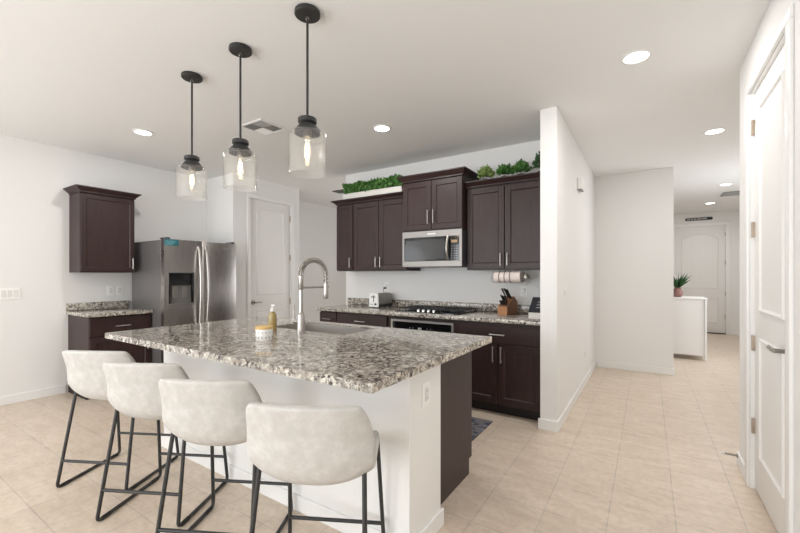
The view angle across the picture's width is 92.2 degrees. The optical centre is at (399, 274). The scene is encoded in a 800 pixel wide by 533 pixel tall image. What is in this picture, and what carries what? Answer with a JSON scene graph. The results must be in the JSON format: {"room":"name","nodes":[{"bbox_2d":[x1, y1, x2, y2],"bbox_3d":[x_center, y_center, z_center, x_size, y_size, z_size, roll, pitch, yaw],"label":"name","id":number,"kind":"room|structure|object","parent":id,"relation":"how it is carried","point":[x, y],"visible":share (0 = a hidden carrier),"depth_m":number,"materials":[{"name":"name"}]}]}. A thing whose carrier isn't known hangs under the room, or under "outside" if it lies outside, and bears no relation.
{"room":"kitchen","nodes":[
{"label":"kitchen","id":0,"kind":"room"},
{"bbox_2d":[0,134,206,396],"bbox_3d":[-4.693,-0.050,2.982,0.120,2.740,6.570,0,0,33],"label":"wall","id":1,"kind":"structure","parent":0,"point":[34,203],"depth_m":4.22,"materials":[{"name":"white paint"}]},
{"bbox_2d":[0,288,20,299],"bbox_3d":[-3.996,0.190,3.942,0.009,0.118,0.164,0,0,33],"label":"light switch","id":2,"kind":"object","parent":1,"relation":"attached to","point":[5,293],"visible":1,"depth_m":3.94,"materials":[{"name":"white plastic"}]},
{"bbox_2d":[0,385,65,405],"bbox_3d":[-5.051,1.275,2.302,0.014,0.090,4.800,0,0,33],"label":"baseboard","id":3,"kind":"structure","parent":1,"relation":"attached to","point":[9,399],"depth_m":4.08,"materials":[{"name":"white paint"}]},
{"bbox_2d":[66,300,128,310],"bbox_3d":[-3.579,0.363,4.580,0.020,0.086,0.620,0,0,33],"label":"backsplash","id":4,"kind":"structure","parent":1,"relation":"attached to","point":[109,304],"depth_m":4.55,"materials":[{"name":"stone"}]},
{"bbox_2d":[63,184,141,272],"bbox_3d":[-3.438,-0.498,4.467,0.379,0.940,0.633,0,0,33],"label":"upper cabinet","id":5,"kind":"object","parent":1,"relation":"attached to","point":[101,220],"visible":1,"depth_m":4.34,"materials":[{"name":"brown wood"}]},
{"bbox_2d":[107,286,113,295],"bbox_3d":[-3.520,0.190,4.682,0.009,0.118,0.072,0,0,33],"label":"light switch","id":6,"kind":"object","parent":1,"relation":"attached to","point":[110,289],"visible":1,"depth_m":4.68,"materials":[{"name":"white plastic"}]},
{"bbox_2d":[116,286,122,294],"bbox_3d":[-3.468,0.190,4.762,0.010,0.118,0.072,0,0,33],"label":"power outlet","id":7,"kind":"object","parent":1,"relation":"attached to","point":[119,289],"visible":1,"depth_m":4.76,"materials":[{"name":"white plastic"}]},
{"bbox_2d":[207,174,227,242],"bbox_3d":[-2.663,-0.050,5.653,0.640,2.740,0.120,0,0,33],"label":"wall","id":8,"kind":"structure","parent":0,"point":[217,187],"depth_m":5.57,"materials":[{"name":"white paint"}]},
{"bbox_2d":[228,173,298,318],"bbox_3d":[-2.048,-0.050,5.905,0.120,2.740,1.210,0,0,33],"label":"wall","id":9,"kind":"structure","parent":0,"point":[239,186],"depth_m":5.50,"materials":[{"name":"white paint"}]},
{"bbox_2d":[251,199,290,318],"bbox_3d":[-1.976,0.094,5.940,0.104,2.428,0.780,0,0,33],"label":"door","id":10,"kind":"structure","parent":9,"relation":"in","point":[270,222],"depth_m":5.92,"materials":[{"name":"white paint"}]},
{"bbox_2d":[247,193,294,318],"bbox_3d":[-2.002,0.072,5.944,0.116,2.496,0.889,0,0,33],"label":"door frame","id":11,"kind":"structure","parent":9,"relation":"attached to","point":[249,196],"depth_m":5.97,"materials":[{"name":"white paint"}]},
{"bbox_2d":[299,201,345,320],"bbox_3d":[-1.682,-0.050,7.840,0.120,2.740,2.440,0,0,33],"label":"wall","id":12,"kind":"structure","parent":0,"point":[317,223],"depth_m":7.78,"materials":[{"name":"white paint"}]},
{"bbox_2d":[0,0,770,214],"bbox_3d":[0.512,-1.470,4.488,10.000,0.100,15.100,0,0,33],"label":"ceiling","id":13,"kind":"structure","parent":0,"point":[448,78],"depth_m":2.78,"materials":[{"name":"white paint"}]},
{"bbox_2d":[132,129,153,135],"bbox_3d":[-2.552,-1.416,3.823,0.184,0.008,0.184,0,0,33],"label":"recessed light","id":14,"kind":"object","parent":13,"relation":"in","point":[137,131],"visible":1,"depth_m":3.82,"materials":[{"name":"white plastic"}]},
{"bbox_2d":[176,71,206,197],"bbox_3d":[-1.480,-0.979,2.739,0.198,0.878,0.198,0,0,33],"label":"pendant light","id":15,"kind":"object","parent":13,"relation":"hanging from","point":[191,163],"visible":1,"depth_m":2.73,"materials":[{"name":"black metal"}]},
{"bbox_2d":[188,166,194,171],"bbox_3d":[-1.480,-0.764,2.739,0.044,0.056,0.044,0,0,33],"label":"socket","id":16,"kind":"object","parent":15,"relation":"attached to","point":[190,168],"depth_m":2.72,"materials":[{"name":"grey metal"}]},
{"bbox_2d":[223,42,256,172],"bbox_3d":[-0.999,-0.979,2.410,0.198,0.878,0.198,0,0,33],"label":"pendant light","id":17,"kind":"object","parent":13,"relation":"hanging from","point":[239,148],"visible":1,"depth_m":2.40,"materials":[{"name":"black metal"}]},
{"bbox_2d":[237,151,243,157],"bbox_3d":[-0.999,-0.764,2.410,0.044,0.056,0.044,0,0,33],"label":"socket","id":18,"kind":"object","parent":17,"relation":"attached to","point":[240,154],"depth_m":2.39,"materials":[{"name":"grey metal"}]},
{"bbox_2d":[242,119,286,135],"bbox_3d":[-1.315,-1.416,3.702,0.320,0.007,0.300,0,0,33],"label":"ceiling vent","id":19,"kind":"object","parent":13,"relation":"in","point":[260,126],"visible":0.96,"depth_m":3.70,"materials":[{"name":"white metal"}]},
{"bbox_2d":[288,3,324,157],"bbox_3d":[-0.498,-0.979,2.072,0.198,0.878,0.198,0,0,33],"label":"pendant light","id":20,"kind":"object","parent":13,"relation":"hanging from","point":[307,13],"visible":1,"depth_m":2.06,"materials":[{"name":"black metal"}]},
{"bbox_2d":[303,130,311,138],"bbox_3d":[-0.498,-0.764,2.072,0.044,0.056,0.044,0,0,33],"label":"socket","id":21,"kind":"object","parent":20,"relation":"attached to","point":[307,134],"depth_m":2.06,"materials":[{"name":"grey metal"}]},
{"bbox_2d":[373,124,391,131],"bbox_3d":[-0.174,-1.416,3.719,0.184,0.008,0.184,0,0,33],"label":"recessed light","id":22,"kind":"object","parent":13,"relation":"in","point":[381,127],"visible":1,"depth_m":3.72,"materials":[{"name":"white plastic"}]},
{"bbox_2d":[620,48,652,64],"bbox_3d":[1.535,-1.416,2.502,0.184,0.008,0.184,0,0,33],"label":"recessed light","id":23,"kind":"object","parent":13,"relation":"in","point":[636,56],"visible":1,"depth_m":2.49,"materials":[{"name":"white paint"}]},
{"bbox_2d":[703,127,726,134],"bbox_3d":[3.101,-1.416,3.796,0.184,0.008,0.184,0,0,33],"label":"recessed light","id":24,"kind":"object","parent":13,"relation":"in","point":[714,130],"visible":1,"depth_m":3.79,"materials":[{"name":"white plastic"}]},
{"bbox_2d":[718,183,733,185],"bbox_3d":[5.094,-1.416,6.021,0.184,0.008,0.184,0,0,33],"label":"recessed light","id":25,"kind":"object","parent":13,"relation":"in","point":[723,184],"visible":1,"depth_m":6.02,"materials":[{"name":"white"}]},
{"bbox_2d":[720,191,739,196],"bbox_3d":[5.865,-1.412,6.630,0.500,0.015,0.400,0,0,33],"label":"ceiling vent","id":26,"kind":"object","parent":13,"relation":"in","point":[733,193],"visible":0.44,"depth_m":6.64,"materials":[{"name":"grey metal"}]},
{"bbox_2d":[0,333,777,532],"bbox_3d":[0.512,1.370,4.488,10.000,0.100,15.100,0,0,33],"label":"floor","id":27,"kind":"structure","parent":0,"point":[635,452],"depth_m":2.56,"materials":[{"name":"beige tile"}]},
{"bbox_2d":[68,313,150,399],"bbox_3d":[-3.317,0.882,4.422,0.632,0.875,0.596,0,0,33],"label":"base cabinet","id":28,"kind":"object","parent":27,"relation":"on","point":[84,333],"visible":0.52,"depth_m":4.22,"materials":[{"name":"brown wood"}]},
{"bbox_2d":[66,300,152,317],"bbox_3d":[-3.321,0.382,4.414,0.634,0.123,0.621,0,0,33],"label":"countertop","id":29,"kind":"structure","parent":28,"relation":"on","point":[109,308],"depth_m":4.40,"materials":[{"name":"grey stone"}]},
{"bbox_2d":[56,350,178,489],"bbox_3d":[-1.859,0.889,2.566,0.496,0.861,0.508,0,0,6],"label":"bar stool","id":30,"kind":"object","parent":27,"relation":"on","point":[86,377],"visible":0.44,"depth_m":2.37,"materials":[{"name":"fabric"}]},
{"bbox_2d":[95,362,228,526],"bbox_3d":[-1.357,0.889,2.240,0.496,0.861,0.508,0,0,6],"label":"bar stool","id":31,"kind":"object","parent":27,"relation":"on","point":[133,391],"visible":0.63,"depth_m":2.04,"materials":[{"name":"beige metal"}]},
{"bbox_2d":[132,237,235,362],"bbox_3d":[-2.739,0.443,4.965,0.878,1.755,0.919,0,0,33],"label":"refrigerator","id":32,"kind":"object","parent":27,"relation":"on","point":[182,282],"visible":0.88,"depth_m":4.66,"materials":[{"name":"grey metal"}]},
{"bbox_2d":[155,378,292,532],"bbox_3d":[-0.856,0.889,1.917,0.496,0.861,0.508,0,0,6],"label":"bar stool","id":33,"kind":"object","parent":27,"relation":"on","point":[211,413],"visible":0.78,"depth_m":1.71,"materials":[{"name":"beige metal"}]},
{"bbox_2d":[246,402,384,532],"bbox_3d":[-0.326,0.889,1.584,0.496,0.861,0.508,0,0,6],"label":"bar stool","id":34,"kind":"object","parent":27,"relation":"on","point":[295,444],"visible":1,"depth_m":1.38,"materials":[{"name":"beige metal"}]},
{"bbox_2d":[161,351,471,532],"bbox_3d":[-0.631,0.882,2.768,2.248,0.876,0.978,0,0,33],"label":"kitchen island","id":35,"kind":"object","parent":27,"relation":"on","point":[425,452],"visible":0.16,"depth_m":2.01,"materials":[{"name":"white paint"}]},
{"bbox_2d":[105,316,491,393],"bbox_3d":[-0.733,0.424,2.620,2.340,0.037,1.312,0,0,33],"label":"island countertop","id":36,"kind":"structure","parent":35,"relation":"on","point":[379,358],"depth_m":2.13,"materials":[{"name":"grey stone"}]},
{"bbox_2d":[255,325,272,340],"bbox_3d":[-0.851,0.361,2.410,0.108,0.088,0.108,0,0,33],"label":"ceramic jar","id":37,"kind":"object","parent":36,"relation":"on","point":[262,332],"visible":1,"depth_m":2.37,"materials":[{"name":"white ceramic"}]},
{"bbox_2d":[268,304,276,330],"bbox_3d":[-0.938,0.311,2.835,0.062,0.188,0.060,0,0,33],"label":"soap dispenser","id":38,"kind":"object","parent":36,"relation":"on","point":[272,317],"visible":0.89,"depth_m":2.81,"materials":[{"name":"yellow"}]},
{"bbox_2d":[292,257,328,332],"bbox_3d":[-0.654,0.138,2.835,0.106,0.534,0.303,0,0,33],"label":"kitchen faucet","id":39,"kind":"object","parent":36,"relation":"on","point":[300,321],"visible":1,"depth_m":2.73,"materials":[{"name":"grey metal"}]},
{"bbox_2d":[297,275,304,332],"bbox_3d":[-0.700,0.203,2.721,0.060,0.405,0.060,0,0,33],"label":"faucet","id":40,"kind":"object","parent":39,"relation":"attached to","point":[300,317],"depth_m":2.71,"materials":[{"name":"silver metal"}]},
{"bbox_2d":[277,323,372,334],"bbox_3d":[-0.597,0.535,2.969,0.776,0.244,0.371,0,0,33],"label":"sink","id":41,"kind":"object","parent":36,"relation":"in","point":[332,329],"visible":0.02,"depth_m":3.16,"materials":[{"name":"silver metal"}]},
{"bbox_2d":[422,380,429,407],"bbox_3d":[0.130,0.585,1.891,0.010,0.118,0.072,0,0,33],"label":"power outlet","id":42,"kind":"object","parent":35,"relation":"attached to","point":[425,386],"visible":1,"depth_m":1.88,"materials":[{"name":"white plastic"}]},
{"bbox_2d":[425,387,428,401],"bbox_3d":[0.133,0.585,1.889,0.004,0.066,0.033,0,0,33],"label":"socket","id":43,"kind":"object","parent":42,"relation":"attached to","point":[426,388],"depth_m":1.89,"materials":[{"name":"grey plastic"}]},
{"bbox_2d":[320,311,337,322],"bbox_3d":[-0.720,0.882,5.035,0.283,0.875,0.712,0,0,33],"label":"base cabinet","id":44,"kind":"object","parent":27,"relation":"on","point":[325,316],"visible":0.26,"depth_m":4.76,"materials":[{"name":"brown wood"}]},
{"bbox_2d":[316,298,539,325],"bbox_3d":[0.248,0.382,4.407,2.793,0.123,0.719,0,0,33],"label":"countertop","id":45,"kind":"structure","parent":44,"relation":"on","point":[486,312],"depth_m":4.30,"materials":[{"name":"grey stone"}]},
{"bbox_2d":[369,293,391,307],"bbox_3d":[-0.245,0.317,4.889,0.145,0.178,0.316,0,0,37],"label":"toaster","id":46,"kind":"object","parent":45,"relation":"on","point":[378,300],"visible":1,"depth_m":4.80,"materials":[{"name":"silver metal"}]},
{"bbox_2d":[395,305,476,314],"bbox_3d":[0.401,0.386,4.316,0.800,0.040,0.530,0,0,33],"label":"gas cooktop","id":47,"kind":"object","parent":45,"relation":"in","point":[447,310],"visible":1,"depth_m":4.21,"materials":[{"name":"black glass"}]},
{"bbox_2d":[498,288,517,314],"bbox_3d":[1.107,0.269,3.962,0.199,0.272,0.112,0,0,-41],"label":"knife block","id":48,"kind":"object","parent":45,"relation":"on","point":[508,305],"visible":1,"depth_m":3.92,"materials":[{"name":"brown wood"}]},
{"bbox_2d":[528,297,539,318],"bbox_3d":[1.312,0.310,3.629,0.156,0.191,0.173,0,0,33],"label":"tablet stand","id":49,"kind":"object","parent":45,"relation":"on","point":[534,310],"visible":0.57,"depth_m":3.60,"materials":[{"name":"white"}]},
{"bbox_2d":[337,312,388,326],"bbox_3d":[-0.283,0.882,4.754,0.753,0.875,0.712,0,0,33],"label":"drawer","id":50,"kind":"object","parent":27,"relation":"on","point":[342,317],"visible":0.17,"depth_m":4.46,"materials":[{"name":"brown wood"}]},
{"bbox_2d":[389,315,458,333],"bbox_3d":[0.406,0.882,4.342,0.845,0.875,0.658,0,0,33],"label":"base cabinet","id":51,"kind":"object","parent":27,"relation":"on","point":[456,322],"visible":0.04,"depth_m":4.00,"materials":[{"name":"brown wood"}]},
{"bbox_2d":[391,318,453,332],"bbox_3d":[0.380,0.798,4.302,0.752,0.639,0.716,0,0,33],"label":"wall oven","id":52,"kind":"object","parent":51,"relation":"in","point":[426,325],"visible":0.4,"depth_m":4.03,"materials":[{"name":"grey metal"}]},
{"bbox_2d":[393,318,453,322],"bbox_3d":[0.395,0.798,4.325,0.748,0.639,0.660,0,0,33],"label":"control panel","id":53,"kind":"object","parent":52,"relation":"in","point":[395,320],"depth_m":4.10,"materials":[{"name":"silver metal"}]},
{"bbox_2d":[472,417,492,440],"bbox_3d":[0.209,1.316,3.482,1.080,0.007,0.640,0,0,33],"label":"floor mat","id":54,"kind":"object","parent":27,"relation":"on","point":[479,425],"visible":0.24,"depth_m":3.36,"materials":[{"name":"grey fabric"}]},
{"bbox_2d":[459,320,539,420],"bbox_3d":[1.086,0.882,3.872,0.801,0.875,0.712,0,0,33],"label":"base cabinet","id":55,"kind":"object","parent":27,"relation":"on","point":[505,370],"visible":0.75,"depth_m":3.57,"materials":[{"name":"brown wood"}]},
{"bbox_2d":[674,296,706,361],"bbox_3d":[4.312,0.837,6.414,1.222,0.966,0.515,0,0,33],"label":"base cabinet","id":56,"kind":"object","parent":27,"relation":"on","point":[690,312],"visible":0.49,"depth_m":6.00,"materials":[{"name":"white paint"}]},
{"bbox_2d":[674,273,691,296],"bbox_3d":[4.489,0.143,6.242,0.374,0.420,0.353,0,0,0],"label":"potted plant","id":57,"kind":"object","parent":56,"relation":"on","point":[678,292],"visible":0.88,"depth_m":6.18,"materials":[{"name":"green plant"}]},
{"bbox_2d":[346,140,539,304],"bbox_3d":[0.458,-0.050,4.773,2.840,2.740,0.120,0,0,33],"label":"wall","id":58,"kind":"structure","parent":0,"point":[427,284],"depth_m":4.61,"materials":[{"name":"white paint"}]},
{"bbox_2d":[331,199,353,270],"bbox_3d":[-0.678,-0.518,5.207,0.340,0.933,0.379,0,0,33],"label":"upper cabinet","id":59,"kind":"object","parent":58,"relation":"attached to","point":[345,206],"visible":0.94,"depth_m":5.08,"materials":[{"name":"brown wood"}]},
{"bbox_2d":[350,191,420,270],"bbox_3d":[-0.189,-0.518,4.891,0.824,0.933,0.379,0,0,33],"label":"upper cabinet","id":60,"kind":"object","parent":58,"relation":"attached to","point":[378,231],"visible":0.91,"depth_m":4.77,"materials":[{"name":"brown wood"}]},
{"bbox_2d":[342,174,403,198],"bbox_3d":[-0.331,-1.111,4.891,0.949,0.240,0.209,0,0,33],"label":"planter box","id":61,"kind":"object","parent":60,"relation":"on","point":[391,184],"visible":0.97,"depth_m":4.83,"materials":[{"name":"white"}]},
{"bbox_2d":[384,282,388,290],"bbox_3d":[-0.179,0.155,5.105,0.072,0.118,0.010,0,0,33],"label":"power outlet","id":62,"kind":"object","parent":58,"relation":"attached to","point":[386,284],"visible":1,"depth_m":5.10,"materials":[{"name":"white plastic"}]},
{"bbox_2d":[397,166,478,231],"bbox_3d":[0.446,-0.812,4.425,0.848,0.635,0.475,0,0,33],"label":"upper cabinet","id":63,"kind":"object","parent":58,"relation":"attached to","point":[434,200],"visible":0.97,"depth_m":4.24,"materials":[{"name":"brown wood"}]},
{"bbox_2d":[402,228,466,267],"bbox_3d":[0.442,-0.289,4.418,0.742,0.404,0.491,0,0,33],"label":"microwave","id":64,"kind":"object","parent":63,"relation":"attached to","point":[447,248],"visible":1,"depth_m":4.23,"materials":[{"name":"grey metal"}]},
{"bbox_2d":[348,298,529,312],"bbox_3d":[0.437,0.363,4.701,2.793,0.086,0.020,0,0,33],"label":"backsplash","id":65,"kind":"structure","parent":58,"relation":"attached to","point":[479,306],"depth_m":4.63,"materials":[{"name":"stone"}]},
{"bbox_2d":[464,172,539,269],"bbox_3d":[1.151,-0.521,4.028,0.862,0.938,0.379,0,0,33],"label":"upper cabinet","id":66,"kind":"object","parent":58,"relation":"attached to","point":[503,213],"visible":0.82,"depth_m":3.93,"materials":[{"name":"brown wood"}]},
{"bbox_2d":[477,164,495,179],"bbox_3d":[0.918,-1.088,4.104,0.194,0.195,0.188,0,0,0],"label":"bush","id":67,"kind":"object","parent":66,"relation":"on","point":[486,171],"visible":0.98,"depth_m":4.07,"materials":[{"name":"green plant"}]},
{"bbox_2d":[496,163,514,176],"bbox_3d":[1.089,-1.078,3.996,0.194,0.175,0.192,0,0,33],"label":"bush","id":68,"kind":"object","parent":66,"relation":"on","point":[504,169],"visible":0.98,"depth_m":3.96,"materials":[{"name":"green plant"}]},
{"bbox_2d":[492,270,528,282],"bbox_3d":[1.135,0.010,3.944,0.373,0.146,0.123,0,0,33],"label":"paper towel holder","id":69,"kind":"object","parent":66,"relation":"attached to","point":[499,276],"visible":0.99,"depth_m":3.91,"materials":[{"name":"beige paper"}]},
{"bbox_2d":[511,158,531,174],"bbox_3d":[1.240,-1.083,3.899,0.200,0.184,0.189,0,0,33],"label":"bush","id":70,"kind":"object","parent":66,"relation":"on","point":[520,166],"visible":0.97,"depth_m":3.87,"materials":[{"name":"green plant"}]},
{"bbox_2d":[530,151,539,171],"bbox_3d":[1.396,-1.109,3.804,0.181,0.235,0.181,0,0,33],"label":"bush","id":71,"kind":"object","parent":66,"relation":"on","point":[536,163],"visible":0.31,"depth_m":3.78,"materials":[{"name":"green plant"}]},
{"bbox_2d":[521,286,526,296],"bbox_3d":[1.330,0.175,4.133,0.072,0.118,0.010,0,0,33],"label":"power outlet","id":72,"kind":"object","parent":58,"relation":"attached to","point":[523,293],"visible":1,"depth_m":4.13,"materials":[{"name":"white plastic"}]},
{"bbox_2d":[540,106,594,420],"bbox_3d":[2.200,-0.050,4.729,0.137,2.740,3.465,0,0,33],"label":"wall","id":73,"kind":"structure","parent":0,"point":[567,214],"depth_m":3.53,"materials":[{"name":"white paint"}]},
{"bbox_2d":[538,360,595,432],"bbox_3d":[2.003,1.275,4.423,0.165,0.090,2.765,0,0,33],"label":"baseboard","id":74,"kind":"structure","parent":73,"relation":"attached to","point":[544,424],"depth_m":3.49,"materials":[{"name":"white paint"}]},
{"bbox_2d":[577,177,584,191],"bbox_3d":[1.983,-0.986,4.218,0.049,0.128,0.180,0,0,33],"label":"door chime","id":75,"kind":"object","parent":73,"relation":"attached to","point":[580,181],"visible":1,"depth_m":4.15,"materials":[{"name":"white plastic"}]},
{"bbox_2d":[595,167,673,368],"bbox_3d":[3.241,-0.050,5.364,0.925,2.740,0.130,0,0,33],"label":"wall","id":76,"kind":"structure","parent":0,"point":[634,211],"depth_m":5.29,"materials":[{"name":"white paint"}]},
{"bbox_2d":[596,360,674,375],"bbox_3d":[3.249,1.275,5.351,0.925,0.090,0.144,0,0,33],"label":"baseboard","id":77,"kind":"structure","parent":76,"relation":"attached to","point":[623,366],"depth_m":5.27,"materials":[{"name":"white paint"}]},
{"bbox_2d":[674,210,739,330],"bbox_3d":[6.002,-0.050,9.409,4.300,2.740,0.120,0,0,33],"label":"wall","id":78,"kind":"structure","parent":0,"point":[733,216],"depth_m":8.47,"materials":[{"name":"white paint"}]},
{"bbox_2d":[685,217,712,220],"bbox_3d":[6.827,-1.280,8.796,0.500,0.066,0.014,0,0,33],"label":"wall sign","id":79,"kind":"object","parent":78,"relation":"attached to","point":[699,218],"visible":1,"depth_m":8.79,"materials":[{"name":"black"}]},
{"bbox_2d":[675,225,725,333],"bbox_3d":[6.872,0.105,8.816,0.930,2.430,0.065,0,0,33],"label":"door","id":80,"kind":"structure","parent":78,"relation":"in","point":[699,251],"depth_m":8.76,"materials":[{"name":"white paint"}]},
{"bbox_2d":[674,221,730,334],"bbox_3d":[6.868,0.065,8.829,1.079,2.511,0.116,0,0,33],"label":"door frame","id":81,"kind":"structure","parent":78,"relation":"attached to","point":[727,224],"depth_m":8.52,"materials":[{"name":"white paint"}]},
{"bbox_2d":[731,331,739,334],"bbox_3d":[5.953,1.275,9.361,4.030,0.090,0.014,0,0,33],"label":"baseboard","id":82,"kind":"structure","parent":78,"relation":"attached to","point":[732,332],"depth_m":8.45,"materials":[{"name":"white paint"}]},
{"bbox_2d":[740,0,799,532],"bbox_3d":[0.586,-0.050,-0.187,0.120,2.740,6.720,0,0,33],"label":"wall","id":83,"kind":"structure","parent":0,"point":[776,9],"depth_m":1.90,"materials":[{"name":"white paint"}]},
{"bbox_2d":[721,451,737,457],"bbox_3d":[2.290,1.246,2.676,0.087,0.028,0.028,0,0,33],"label":"door stop","id":84,"kind":"object","parent":83,"relation":"attached to","point":[722,452],"visible":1,"depth_m":2.67,"materials":[{"name":"grey metal"}]},
{"bbox_2d":[737,451,744,479],"bbox_3d":[0.533,1.275,-0.145,0.014,0.090,6.734,0,0,33],"label":"baseboard","id":85,"kind":"structure","parent":83,"relation":"attached to","point":[740,462],"depth_m":2.57,"materials":[{"name":"white paint"}]},
{"bbox_2d":[751,43,784,532],"bbox_3d":[1.969,0.094,2.065,0.104,2.428,0.788,0,0,33],"label":"door","id":86,"kind":"structure","parent":83,"relation":"in","point":[768,126],"depth_m":2.07,"materials":[{"name":"white paint"}]},
{"bbox_2d":[745,3,793,532],"bbox_3d":[1.998,0.067,2.038,0.116,2.506,0.925,0,0,33],"label":"door frame","id":87,"kind":"structure","parent":83,"relation":"attached to","point":[784,33],"depth_m":1.73,"materials":[{"name":"white paint"}]},
{"bbox_3d":[-0.613,-1.078,5.272,0.200,0.174,0.140,0,0,33],"label":"display box","id":88,"kind":"object","parent":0,"visible":0},
{"bbox_2d":[332,189,343,193],"bbox_3d":[-0.688,-1.173,5.321,0.520,0.014,0.160,0,0,33],"label":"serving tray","id":89,"kind":"object","parent":88,"relation":"on","point":[341,190],"visible":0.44,"depth_m":5.38,"materials":[{"name":"grey metal"}]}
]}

